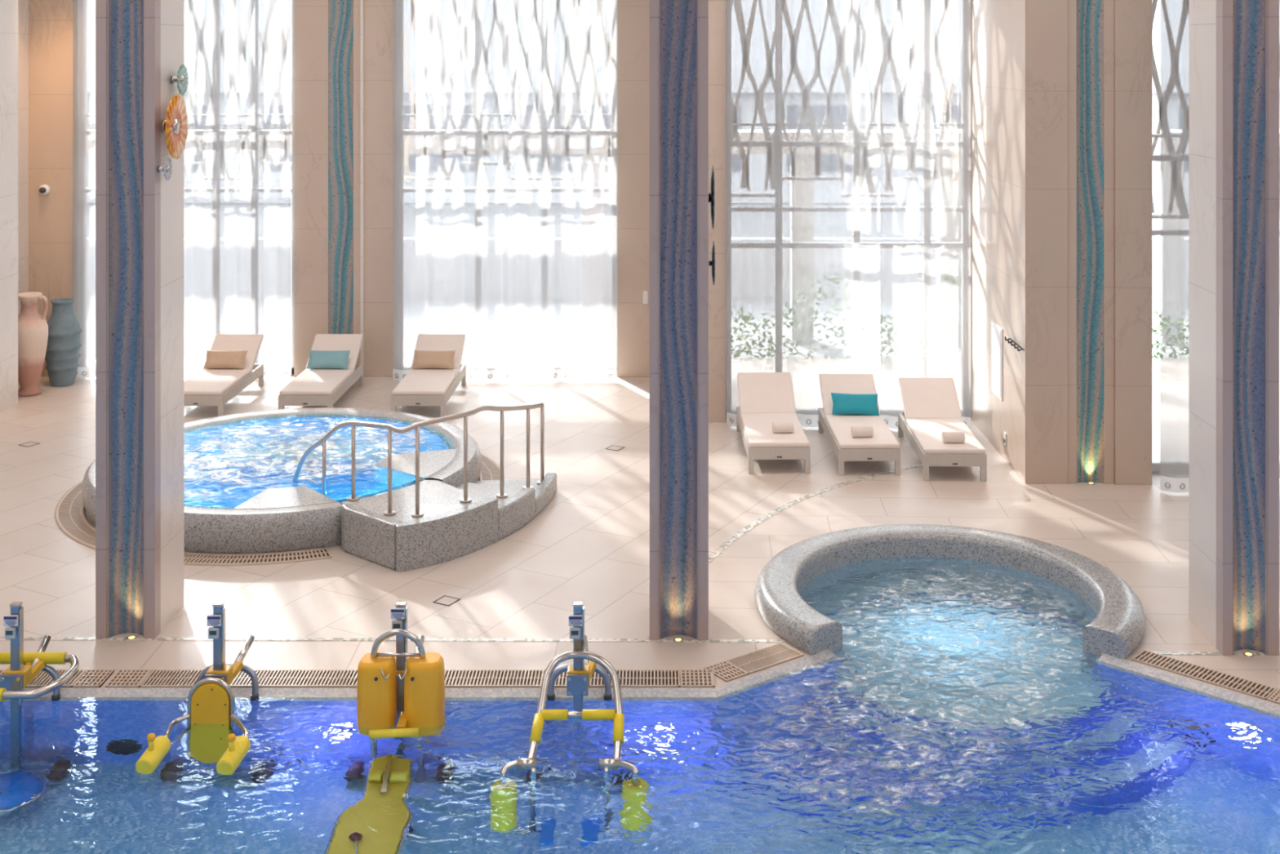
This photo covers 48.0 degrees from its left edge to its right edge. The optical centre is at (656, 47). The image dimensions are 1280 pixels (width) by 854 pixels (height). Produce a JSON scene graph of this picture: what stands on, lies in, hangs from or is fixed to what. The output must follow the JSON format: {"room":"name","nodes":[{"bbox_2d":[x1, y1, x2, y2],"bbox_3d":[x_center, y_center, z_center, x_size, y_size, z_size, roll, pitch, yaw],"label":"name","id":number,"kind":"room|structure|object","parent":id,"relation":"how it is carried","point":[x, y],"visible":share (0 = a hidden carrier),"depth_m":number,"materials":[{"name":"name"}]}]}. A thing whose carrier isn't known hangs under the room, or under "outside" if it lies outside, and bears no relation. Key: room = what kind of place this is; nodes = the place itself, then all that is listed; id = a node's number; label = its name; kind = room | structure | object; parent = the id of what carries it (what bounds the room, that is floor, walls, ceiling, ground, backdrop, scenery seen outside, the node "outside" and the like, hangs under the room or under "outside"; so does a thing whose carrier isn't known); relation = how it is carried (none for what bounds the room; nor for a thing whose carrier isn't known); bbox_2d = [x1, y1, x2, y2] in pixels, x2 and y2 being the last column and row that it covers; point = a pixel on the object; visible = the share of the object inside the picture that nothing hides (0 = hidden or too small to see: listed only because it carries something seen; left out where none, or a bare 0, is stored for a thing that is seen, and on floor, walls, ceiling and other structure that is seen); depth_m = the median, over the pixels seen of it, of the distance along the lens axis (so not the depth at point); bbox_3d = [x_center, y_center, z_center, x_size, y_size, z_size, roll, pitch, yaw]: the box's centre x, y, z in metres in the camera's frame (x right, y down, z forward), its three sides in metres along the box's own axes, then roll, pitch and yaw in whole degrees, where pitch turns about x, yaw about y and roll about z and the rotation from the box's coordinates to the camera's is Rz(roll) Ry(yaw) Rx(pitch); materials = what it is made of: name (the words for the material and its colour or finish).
{"room":"indoor swimming pool","nodes":[
{"label":"indoor swimming pool","id":0,"kind":"room"},
{"bbox_2d":[0,0,17,413],"bbox_3d":[-8.680,0.470,7.450,0.600,8.400,22.900,0,0,0],"label":"wall","id":1,"kind":"structure","parent":0,"point":[8,8],"depth_m":18.62,"materials":[{"name":"white stone"}]},
{"bbox_2d":[17,0,28,382],"bbox_3d":[-9.040,0.470,19.650,0.280,8.400,1.500,0,0,0],"label":"wall","id":2,"kind":"structure","parent":0,"point":[23,5],"depth_m":20.23,"materials":[{"name":"white stone"}]},
{"bbox_2d":[28,0,72,377],"bbox_3d":[-8.724,0.470,20.650,0.912,8.400,0.500,0,0,0],"label":"wall niche","id":3,"kind":"object","parent":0,"point":[50,21],"visible":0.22,"depth_m":20.40,"materials":[{"name":"stone"}]},
{"bbox_2d":[39,184,50,195],"bbox_3d":[-8.664,2.018,20.350,0.150,0.150,0.100,0,0,0],"label":"security camera","id":4,"kind":"object","parent":3,"relation":"attached to","point":[44,189],"visible":1,"depth_m":20.34,"materials":[{"name":"white paint"}]},
{"bbox_2d":[0,358,1279,706],"bbox_3d":[0.000,4.670,8.800,22.000,0.001,25.600,0,0,0],"label":"floor","id":5,"kind":"structure","parent":0,"point":[589,544],"depth_m":13.60,"materials":[{"name":"tile"}]},
{"bbox_2d":[18,441,39,447],"bbox_3d":[-7.377,4.668,16.931,0.170,0.004,0.170,0,0,28],"label":"floor drain","id":6,"kind":"object","parent":5,"relation":"on","point":[28,444],"visible":1,"depth_m":16.91,"materials":[{"name":"grey plastic"}]},
{"bbox_2d":[17,292,48,396],"bbox_3d":[-8.445,3.995,19.383,0.475,1.350,0.475,0,0,23],"label":"terracotta amphora","id":7,"kind":"object","parent":5,"relation":"on","point":[33,327],"visible":0.81,"depth_m":19.26,"materials":[{"name":"ceramic"}]},
{"bbox_2d":[0,669,86,687],"bbox_3d":[-7.383,4.663,10.637,6.235,0.013,0.270,0,0,0],"label":"drain grate","id":8,"kind":"object","parent":5,"relation":"on","point":[42,678],"visible":0.44,"depth_m":10.62,"materials":[{"name":"brown plastic"}]},
{"bbox_2d":[44,297,82,386],"bbox_3d":[-8.233,4.085,19.952,0.516,1.170,0.516,0,0,0],"label":"clay jar","id":9,"kind":"object","parent":5,"relation":"on","point":[64,342],"visible":0.98,"depth_m":19.80,"materials":[{"name":"ceramic"}]},
{"bbox_2d":[72,0,95,377],"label":"window","id":10,"kind":"structure","parent":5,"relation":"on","point":[83,11],"depth_m":20.28,"materials":[{"name":"white fabric"}]},
{"bbox_2d":[72,669,114,687],"bbox_3d":[-4.159,4.663,10.637,0.202,0.013,0.270,0,0,0],"label":"drain grate","id":11,"kind":"object","parent":5,"relation":"on","point":[91,677],"visible":1,"depth_m":10.62,"materials":[{"name":"brown plastic"}]},
{"bbox_2d":[105,669,152,687],"bbox_3d":[-3.896,4.663,10.637,0.254,0.013,0.270,0,0,0],"label":"drain grate","id":12,"kind":"object","parent":5,"relation":"on","point":[122,677],"visible":1,"depth_m":10.62,"materials":[{"name":"brown plastic"}]},
{"bbox_2d":[126,635,136,639],"bbox_3d":[-4.144,4.664,11.370,0.072,0.012,0.072,0,0,0],"label":"uplight","id":13,"kind":"object","parent":5,"relation":"on","point":[130,637],"visible":1,"depth_m":11.36,"materials":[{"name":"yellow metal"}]},
{"bbox_2d":[95,0,183,638],"bbox_3d":[-4.191,0.470,11.710,0.468,8.400,0.700,0,0,0],"label":"pillar","id":14,"kind":"structure","parent":5,"relation":"on","point":[140,43],"depth_m":11.44,"materials":[{"name":"blue tile"}]},
{"bbox_2d":[157,158,172,180],"bbox_3d":[-3.912,0.969,11.440,0.090,0.179,0.178,0,0,0],"label":"ornament","id":15,"kind":"object","parent":14,"relation":"attached to","point":[167,168],"visible":1,"depth_m":11.43,"materials":[{"name":"clear glass"}]},
{"bbox_2d":[161,93,187,159],"bbox_3d":[-3.897,0.638,11.559,0.120,0.524,0.521,0,0,0],"label":"ornament","id":16,"kind":"object","parent":14,"relation":"attached to","point":[175,127],"visible":1,"depth_m":11.54,"materials":[{"name":"orange glass"}]},
{"bbox_2d":[170,64,187,95],"bbox_3d":[-3.907,0.266,11.760,0.100,0.254,0.252,0,0,0],"label":"ornament","id":17,"kind":"object","parent":14,"relation":"attached to","point":[181,79],"visible":1,"depth_m":11.75,"materials":[{"name":"teal glass"}]},
{"bbox_2d":[183,333,263,416],"bbox_3d":[-5.784,4.319,19.040,0.680,0.702,1.851,0,0,1],"label":"sun lounger","id":18,"kind":"object","parent":5,"relation":"on","point":[213,386],"visible":0.73,"depth_m":18.99,"materials":[{"name":"white wicker"}]},
{"bbox_2d":[203,350,247,368],"bbox_3d":[-5.808,4.208,19.398,0.562,0.224,0.195,0,0,2],"label":"throw cushion","id":19,"kind":"object","parent":18,"relation":"on","point":[215,359],"visible":1,"depth_m":19.34,"materials":[{"name":"beige fabric"}]},
{"bbox_2d":[183,0,291,377],"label":"window","id":20,"kind":"structure","parent":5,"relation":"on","point":[237,196],"depth_m":20.29,"materials":[{"name":"white fabric"}]},
{"bbox_2d":[54,452,504,565],"bbox_3d":[-3.900,4.663,15.250,4.564,0.012,4.563,0,0,0],"label":"drain grate","id":21,"kind":"object","parent":5,"relation":"on","point":[70,516],"visible":0.34,"depth_m":13.63,"materials":[{"name":"brown plastic"}]},
{"bbox_2d":[81,407,481,553],"bbox_3d":[-3.900,4.768,15.250,4.070,0.924,4.068,0,0,0],"label":"tub","id":22,"kind":"object","parent":5,"relation":"on","point":[282,519],"visible":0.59,"depth_m":13.49,"materials":[{"name":"grey tile"}]},
{"bbox_2d":[183,413,455,508],"bbox_3d":[-3.900,4.330,15.250,3.540,0.001,3.540,0,0,0],"label":"water","id":23,"kind":"object","parent":22,"relation":"in","point":[226,464],"visible":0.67,"depth_m":15.25,"materials":[{"name":"blue liquid"}]},
{"bbox_2d":[278,333,363,409],"bbox_3d":[-4.404,4.319,19.040,0.680,0.702,1.851,0,0,1],"label":"sun lounger","id":24,"kind":"object","parent":5,"relation":"on","point":[317,386],"visible":0.88,"depth_m":18.90,"materials":[{"name":"white wicker"}]},
{"bbox_2d":[306,350,350,368],"bbox_3d":[-4.418,4.208,19.398,0.562,0.224,0.195,0,0,2],"label":"throw cushion","id":25,"kind":"object","parent":24,"relation":"on","point":[317,359],"visible":1,"depth_m":19.34,"materials":[{"name":"blue fabric"}]},
{"bbox_2d":[293,0,392,377],"bbox_3d":[-4.418,0.470,20.555,1.422,8.400,0.390,0,0,0],"label":"wall pier","id":26,"kind":"object","parent":5,"relation":"on","point":[343,49],"visible":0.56,"depth_m":20.40,"materials":[{"name":"beige stone"}]},
{"bbox_2d":[0,636,783,642],"bbox_3d":[-4.950,4.669,11.355,11.900,0.006,0.066,0,0,0],"label":"trim","id":27,"kind":"structure","parent":5,"relation":"on","point":[1,637],"depth_m":11.34,"materials":[{"name":"stone"}]},
{"bbox_2d":[140,669,679,687],"bbox_3d":[-1.795,4.663,10.637,3.936,0.013,0.270,0,0,0],"label":"drain grate","id":28,"kind":"object","parent":5,"relation":"on","point":[157,677],"visible":0.59,"depth_m":10.63,"materials":[{"name":"brown plastic"}]},
{"bbox_2d":[391,333,466,417],"bbox_3d":[-2.984,4.319,19.040,0.680,0.702,1.851,0,0,1],"label":"sun lounger","id":29,"kind":"object","parent":5,"relation":"on","point":[422,386],"visible":0.88,"depth_m":18.81,"materials":[{"name":"beige fabric"}]},
{"bbox_2d":[412,350,455,368],"bbox_3d":[-2.998,4.208,19.398,0.562,0.224,0.195,0,0,2],"label":"throw cushion","id":30,"kind":"object","parent":29,"relation":"on","point":[423,359],"visible":1,"depth_m":19.34,"materials":[{"name":"beige fabric"}]},
{"bbox_2d":[432,595,460,605],"bbox_3d":[-1.768,4.668,12.142,0.170,0.004,0.170,0,0,28],"label":"floor drain","id":31,"kind":"object","parent":5,"relation":"on","point":[445,600],"visible":1,"depth_m":12.14,"materials":[{"name":"grey plastic"}]},
{"bbox_2d":[341,472,556,571],"bbox_3d":[-1.857,4.468,14.133,1.256,0.405,2.659,0,0,37],"label":"stairs","id":32,"kind":"structure","parent":5,"relation":"on","point":[449,528],"depth_m":13.33,"materials":[{"name":"grey stone"}]},
{"bbox_2d":[292,402,544,517],"bbox_3d":[-2.199,4.004,14.007,2.590,1.096,1.544,0,0,-15],"label":"handrail","id":33,"kind":"object","parent":32,"relation":"on","point":[389,512],"visible":0.93,"depth_m":13.73,"materials":[{"name":"silver metal"}]},
{"bbox_2d":[392,0,617,381],"bbox_3d":[-2.118,0.610,20.110,3.138,8.080,0.146,0,0,0],"label":"window","id":34,"kind":"structure","parent":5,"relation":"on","point":[504,112],"depth_m":20.10,"materials":[{"name":"white fabric"}]},
{"bbox_2d":[605,444,624,450],"bbox_3d":[-0.479,4.668,16.764,0.170,0.004,0.170,0,0,28],"label":"floor drain","id":35,"kind":"object","parent":5,"relation":"on","point":[612,447],"visible":1,"depth_m":16.77,"materials":[{"name":"grey plastic"}]},
{"bbox_2d":[23,648,1279,715],"bbox_3d":[0.000,5.210,8.425,22.000,1.080,10.049,0,0,0],"label":"pool edge","id":36,"kind":"object","parent":5,"relation":"in","point":[803,662],"visible":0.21,"depth_m":10.46,"materials":[{"name":"stone"}]},
{"bbox_2d":[0,601,79,711],"bbox_3d":[-4.540,4.845,10.053,0.831,1.811,1.156,0,0,0],"label":"exercise machine","id":37,"kind":"object","parent":36,"relation":"on","point":[24,667],"visible":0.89,"depth_m":10.18,"materials":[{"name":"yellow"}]},
{"bbox_2d":[4,626,16,639],"bbox_3d":[-4.558,4.132,10.158,0.073,0.075,0.035,0,0,0],"label":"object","id":38,"kind":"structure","parent":37,"relation":"on","point":[7,628],"depth_m":10.14,"materials":[{"name":"grey plastic"}]},
{"bbox_2d":[30,660,44,682],"bbox_3d":[-4.465,4.480,10.330,0.050,0.102,0.163,0,0,20],"label":"bracket","id":39,"kind":"object","parent":37,"relation":"attached to","point":[36,666],"depth_m":10.34,"materials":[{"name":"yellow"}]},
{"bbox_2d":[135,601,258,773],"bbox_3d":[-3.085,4.845,9.966,0.780,1.811,1.331,0,0,0],"label":"exercise machine","id":40,"kind":"object","parent":36,"relation":"on","point":[211,699],"visible":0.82,"depth_m":10.00,"materials":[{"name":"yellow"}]},
{"bbox_2d":[208,626,219,639],"bbox_3d":[-3.123,4.132,10.158,0.073,0.075,0.035,0,0,0],"label":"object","id":41,"kind":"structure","parent":40,"relation":"on","point":[211,628],"depth_m":10.14,"materials":[{"name":"grey plastic"}]},
{"bbox_2d":[231,660,243,681],"bbox_3d":[-3.030,4.480,10.330,0.050,0.102,0.163,0,0,20],"label":"bracket","id":42,"kind":"object","parent":40,"relation":"attached to","point":[237,666],"depth_m":10.34,"materials":[{"name":"yellow"}]},
{"bbox_2d":[356,601,444,738],"bbox_3d":[-1.810,4.852,9.441,0.740,1.826,2.380,0,0,0],"label":"exercise machine","id":43,"kind":"object","parent":36,"relation":"on","point":[414,686],"visible":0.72,"depth_m":9.96,"materials":[{"name":"yellow plastic"}]},
{"bbox_2d":[391,619,402,629],"bbox_3d":[-1.829,4.082,10.158,0.073,0.075,0.035,0,0,0],"label":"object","id":44,"kind":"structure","parent":43,"relation":"on","point":[394,621],"depth_m":10.14,"materials":[{"name":"grey"}]},
{"bbox_2d":[500,601,639,773],"bbox_3d":[-0.571,4.845,9.922,1.044,1.811,1.432,0,0,0],"label":"exercise machine","id":45,"kind":"object","parent":36,"relation":"on","point":[580,673],"visible":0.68,"depth_m":9.93,"materials":[{"name":"silver metal"}]},
{"bbox_2d":[569,626,580,639],"bbox_3d":[-0.573,4.132,10.158,0.073,0.075,0.035,0,0,0],"label":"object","id":46,"kind":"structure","parent":45,"relation":"on","point":[571,628],"depth_m":10.14,"materials":[{"name":"grey plastic"}]},
{"bbox_2d":[587,660,596,679],"bbox_3d":[-0.480,4.480,10.330,0.050,0.102,0.163,0,0,20],"label":"bracket","id":47,"kind":"object","parent":45,"relation":"attached to","point":[592,665],"depth_m":10.35,"materials":[{"name":"yellow"}]},
{"bbox_2d":[0,556,1279,853],"bbox_3d":[-0.050,4.700,8.428,21.900,0.001,10.035,0,0,0],"label":"pool water","id":48,"kind":"object","parent":36,"relation":"in","point":[962,708],"visible":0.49,"depth_m":9.48,"materials":[{"name":"blue liquid"}]},
{"bbox_3d":[2.420,5.410,11.476,3.620,0.680,3.672,0,0,0],"label":"steps","id":49,"kind":"structure","parent":36,"relation":"in","visible":0},
{"bbox_2d":[755,524,1146,659],"bbox_3d":[2.420,4.805,12.303,3.182,0.630,2.676,0,0,0],"label":"ring","id":50,"kind":"object","parent":49,"relation":"on","point":[1117,629],"visible":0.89,"depth_m":12.54,"materials":[{"name":"grey stone"}]},
{"bbox_2d":[617,0,725,422],"bbox_3d":[0.159,0.470,19.340,1.416,8.400,2.820,0,0,0],"label":"wall pier","id":51,"kind":"object","parent":5,"relation":"on","point":[633,15],"visible":0.5,"depth_m":20.38,"materials":[{"name":"beige stone"}]},
{"bbox_2d":[643,290,648,303],"bbox_3d":[-0.151,3.538,20.371,0.070,0.180,0.018,0,0,0],"label":"wall switch","id":52,"kind":"object","parent":51,"relation":"attached to","point":[645,292],"visible":1,"depth_m":20.37,"materials":[{"name":"white paint"}]},
{"bbox_2d":[673,637,683,642],"bbox_3d":[0.174,4.664,11.330,0.072,0.012,0.072,0,0,0],"label":"uplight","id":53,"kind":"object","parent":5,"relation":"on","point":[677,639],"visible":1,"depth_m":11.32,"materials":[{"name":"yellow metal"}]},
{"bbox_2d":[649,0,708,640],"bbox_3d":[0.179,0.470,11.670,0.463,8.400,0.700,0,0,0],"label":"pillar","id":54,"kind":"structure","parent":5,"relation":"on","point":[679,28],"depth_m":11.38,"materials":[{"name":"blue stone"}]},
{"bbox_2d":[708,165,714,229],"bbox_3d":[0.441,1.214,11.599,0.060,0.518,0.515,0,0,0],"label":"ornament","id":55,"kind":"object","parent":54,"relation":"attached to","point":[711,196],"visible":0.94,"depth_m":11.47,"materials":[{"name":"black metal"}]},
{"bbox_2d":[708,240,715,284],"bbox_3d":[0.443,1.734,11.550,0.065,0.356,0.353,0,0,0],"label":"ornament","id":56,"kind":"object","parent":54,"relation":"attached to","point":[711,263],"visible":0.98,"depth_m":11.45,"materials":[{"name":"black metal"}]},
{"bbox_2d":[680,669,715,687],"bbox_3d":[0.303,4.663,10.637,0.248,0.013,0.270,0,0,0],"label":"drain grate","id":57,"kind":"object","parent":5,"relation":"on","point":[689,677],"visible":1,"depth_m":10.62,"materials":[{"name":"brown plastic"}]},
{"bbox_2d":[703,660,748,681],"bbox_3d":[0.522,4.663,10.763,0.210,0.013,0.270,0,0,-37],"label":"drain grate","id":58,"kind":"object","parent":5,"relation":"on","point":[725,670],"visible":1,"depth_m":10.75,"materials":[{"name":"brown plastic"}]},
{"bbox_2d":[726,642,804,674],"bbox_3d":[0.833,4.663,10.993,0.551,0.013,0.270,0,0,-37],"label":"drain grate","id":59,"kind":"object","parent":5,"relation":"on","point":[769,656],"visible":1,"depth_m":10.98,"materials":[{"name":"brown plastic"}]},
{"bbox_2d":[736,372,810,473],"bbox_3d":[1.334,4.319,16.680,0.680,0.702,1.851,0,0,-1],"label":"sun lounger","id":60,"kind":"object","parent":5,"relation":"on","point":[765,398],"visible":0.94,"depth_m":16.85,"materials":[{"name":"white wicker"}]},
{"bbox_2d":[772,421,794,432],"bbox_3d":[1.425,4.265,16.162,0.235,0.124,0.124,0,0,-3],"label":"rolled towel","id":61,"kind":"object","parent":60,"relation":"on","point":[777,426],"visible":1,"depth_m":16.11,"materials":[{"name":"white fabric"}]},
{"bbox_2d":[708,463,922,563],"bbox_3d":[1.455,4.669,14.136,0.881,0.006,6.177,0,0,35],"label":"trim","id":62,"kind":"structure","parent":5,"relation":"on","point":[722,548],"depth_m":14.57,"materials":[{"name":"tile"}]},
{"bbox_2d":[726,0,971,430],"bbox_3d":[2.347,0.610,17.603,2.974,8.080,0.145,0,0,4],"label":"window","id":63,"kind":"structure","parent":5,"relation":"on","point":[848,122],"depth_m":17.62,"materials":[{"name":"clear glass"}]},
{"bbox_2d":[818,373,900,475],"bbox_3d":[2.320,4.319,16.620,0.680,0.702,1.851,0,0,-1],"label":"sun lounger","id":64,"kind":"object","parent":5,"relation":"on","point":[882,446],"visible":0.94,"depth_m":16.48,"materials":[{"name":"white wicker"}]},
{"bbox_2d":[831,392,879,415],"bbox_3d":[2.347,4.208,16.978,0.566,0.235,0.193,0,0,-1],"label":"throw cushion","id":65,"kind":"object","parent":64,"relation":"on","point":[842,403],"visible":1,"depth_m":16.92,"materials":[{"name":"teal fabric"}]},
{"bbox_2d":[850,425,873,437],"bbox_3d":[2.290,4.265,15.980,0.235,0.124,0.124,0,0,-2],"label":"rolled towel","id":66,"kind":"object","parent":64,"relation":"on","point":[865,431],"visible":1,"depth_m":15.93,"materials":[{"name":"white fabric"}]},
{"bbox_2d":[897,377,986,480],"bbox_3d":[3.233,4.319,16.420,0.680,0.702,1.851,0,0,1],"label":"sun lounger","id":67,"kind":"object","parent":5,"relation":"on","point":[931,405],"visible":0.99,"depth_m":16.56,"materials":[{"name":"white wicker"}]},
{"bbox_2d":[942,431,964,443],"bbox_3d":[3.256,4.265,15.750,0.235,0.124,0.124,0,0,-1],"label":"rolled towel","id":68,"kind":"object","parent":67,"relation":"on","point":[948,437],"visible":1,"depth_m":15.70,"materials":[{"name":"white fabric"}]},
{"bbox_2d":[970,0,1151,484],"bbox_3d":[4.623,0.470,16.885,1.347,8.400,3.030,0,0,0],"label":"wall pier","id":69,"kind":"object","parent":5,"relation":"on","point":[1061,90],"visible":0.98,"depth_m":15.41,"materials":[{"name":"beige stone"}]},
{"bbox_2d":[991,320,1002,401],"bbox_3d":[3.940,3.621,16.655,0.020,0.829,0.521,0,0,0],"label":"access hatch","id":70,"kind":"object","parent":69,"relation":"attached to","point":[996,331],"visible":1,"depth_m":16.62,"materials":[{"name":"white paint"}]},
{"bbox_2d":[1003,431,1006,445],"bbox_3d":[3.942,4.424,16.265,0.016,0.140,0.090,0,0,0],"label":"wall socket","id":71,"kind":"object","parent":69,"relation":"attached to","point":[1005,433],"visible":1,"depth_m":16.23,"materials":[{"name":"white paint"}]},
{"bbox_2d":[1004,336,1024,351],"bbox_3d":[3.918,3.248,15.773,0.064,0.048,0.692,0,0,0],"label":"hook rail","id":72,"kind":"object","parent":69,"relation":"attached to","point":[1018,346],"visible":1,"depth_m":15.77,"materials":[{"name":"silver metal"}]},
{"bbox_2d":[1131,649,1277,699],"bbox_3d":[4.069,4.663,10.713,1.000,0.013,0.220,0,0,42],"label":"drain grate","id":73,"kind":"object","parent":5,"relation":"on","point":[1216,677],"visible":1,"depth_m":10.69,"materials":[{"name":"brown plastic"}]},
{"bbox_2d":[1151,651,1279,655],"bbox_3d":[7.360,4.669,11.045,7.081,0.006,0.050,0,0,1],"label":"trim","id":74,"kind":"structure","parent":5,"relation":"on","point":[1157,652],"depth_m":11.08,"materials":[{"name":"stone"}]},
{"bbox_2d":[1160,0,1279,493],"bbox_3d":[7.698,0.610,14.992,4.809,8.080,0.148,0,0,2],"label":"window","id":75,"kind":"structure","parent":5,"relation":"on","point":[1174,348],"depth_m":15.06,"materials":[{"name":"glass"}]},
{"bbox_2d":[1188,0,1279,655],"bbox_3d":[4.567,0.470,11.400,0.434,8.400,0.700,0,0,0],"label":"pillar","id":76,"kind":"structure","parent":5,"relation":"on","point":[1233,45],"depth_m":11.15,"materials":[{"name":"white stone"}]},
{"bbox_2d":[1243,652,1253,657],"bbox_3d":[4.554,4.664,11.060,0.072,0.012,0.072,0,0,0],"label":"uplight","id":77,"kind":"object","parent":5,"relation":"on","point":[1249,655],"visible":1,"depth_m":11.05,"materials":[{"name":"silver metal"}]},
{"bbox_2d":[1266,688,1279,703],"bbox_3d":[4.527,4.663,10.298,0.224,0.013,0.220,0,0,42],"label":"drain grate","id":78,"kind":"object","parent":5,"relation":"on","point":[1274,697],"visible":1,"depth_m":10.32,"materials":[{"name":"brown plastic"}]},
{"bbox_3d":[-6.698,-2.405,20.630,3.139,2.650,0.220,0,0,0],"label":"wall","id":79,"kind":"structure","parent":0,"visible":0},
{"bbox_2d":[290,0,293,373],"bbox_3d":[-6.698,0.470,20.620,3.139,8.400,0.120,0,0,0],"label":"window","id":80,"kind":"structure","parent":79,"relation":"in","point":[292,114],"depth_m":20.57,"materials":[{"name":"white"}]},
{"bbox_3d":[2.408,-2.405,18.210,3.083,2.650,0.220,0,0,0],"label":"wall","id":81,"kind":"structure","parent":0,"visible":0},
{"bbox_2d":[725,0,726,417],"bbox_3d":[2.409,0.470,18.200,3.083,8.400,0.120,0,0,0],"label":"window","id":82,"kind":"structure","parent":81,"relation":"in","point":[726,0],"depth_m":18.15,"materials":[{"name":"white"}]},
{"bbox_3d":[7.748,-2.405,15.910,4.903,2.650,0.220,0,0,0],"label":"wall","id":83,"kind":"structure","parent":0,"visible":0},
{"bbox_2d":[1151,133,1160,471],"bbox_3d":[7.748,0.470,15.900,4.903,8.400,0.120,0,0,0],"label":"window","id":84,"kind":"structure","parent":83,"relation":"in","point":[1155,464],"depth_m":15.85,"materials":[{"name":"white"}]},
{"label":"outside","id":85,"kind":"structure","parent":0,"visible":0},
{"bbox_2d":[291,10,292,164],"bbox_3d":[-6.698,-1.190,21.165,3.139,6.280,0.050,0,0,0],"label":"screen","id":86,"kind":"object","parent":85,"point":[291,11],"visible":0.02,"depth_m":21.15,"materials":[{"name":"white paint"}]},
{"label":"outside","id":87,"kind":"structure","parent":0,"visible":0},
{"bbox_2d":[1151,0,1160,218],"bbox_3d":[7.748,-1.190,16.415,4.903,6.280,0.050,0,0,0],"label":"screen","id":88,"kind":"object","parent":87,"point":[1155,77],"visible":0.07,"depth_m":16.40,"materials":[{"name":"white paint"}]},
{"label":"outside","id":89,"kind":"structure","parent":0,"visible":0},
{"bbox_2d":[290,203,1160,358],"bbox_3d":[0.000,4.790,52.800,120.000,0.001,74.400,0,0,0],"label":"ground","id":90,"kind":"structure","parent":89,"point":[1153,340],"depth_m":25.25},
{"bbox_2d":[290,237,1155,297],"bbox_3d":[0.000,4.230,27.650,28.000,1.120,0.300,0,0,0],"label":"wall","id":91,"kind":"structure","parent":90,"relation":"on","point":[1153,238],"depth_m":27.50,"materials":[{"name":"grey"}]},
{"bbox_2d":[291,129,1160,342],"bbox_3d":[0.000,3.080,23.600,24.000,3.420,0.800,0,0,0],"label":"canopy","id":92,"kind":"object","parent":90,"relation":"on","point":[1157,148],"visible":0.03,"depth_m":23.52,"materials":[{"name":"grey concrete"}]},
{"bbox_2d":[291,0,1160,203],"bbox_3d":[0.000,0.220,46.800,80.000,9.100,6.400,0,0,0],"label":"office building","id":93,"kind":"structure","parent":90,"relation":"on","point":[1156,37],"depth_m":44.00,"materials":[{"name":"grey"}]},
{"bbox_2d":[1151,310,1160,358],"bbox_3d":[4.774,4.123,21.949,7.527,1.384,0.997,0,0,0],"label":"hedge","id":94,"kind":"object","parent":90,"relation":"on","point":[1157,346],"visible":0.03,"depth_m":21.97,"materials":[{"name":"green plant"}]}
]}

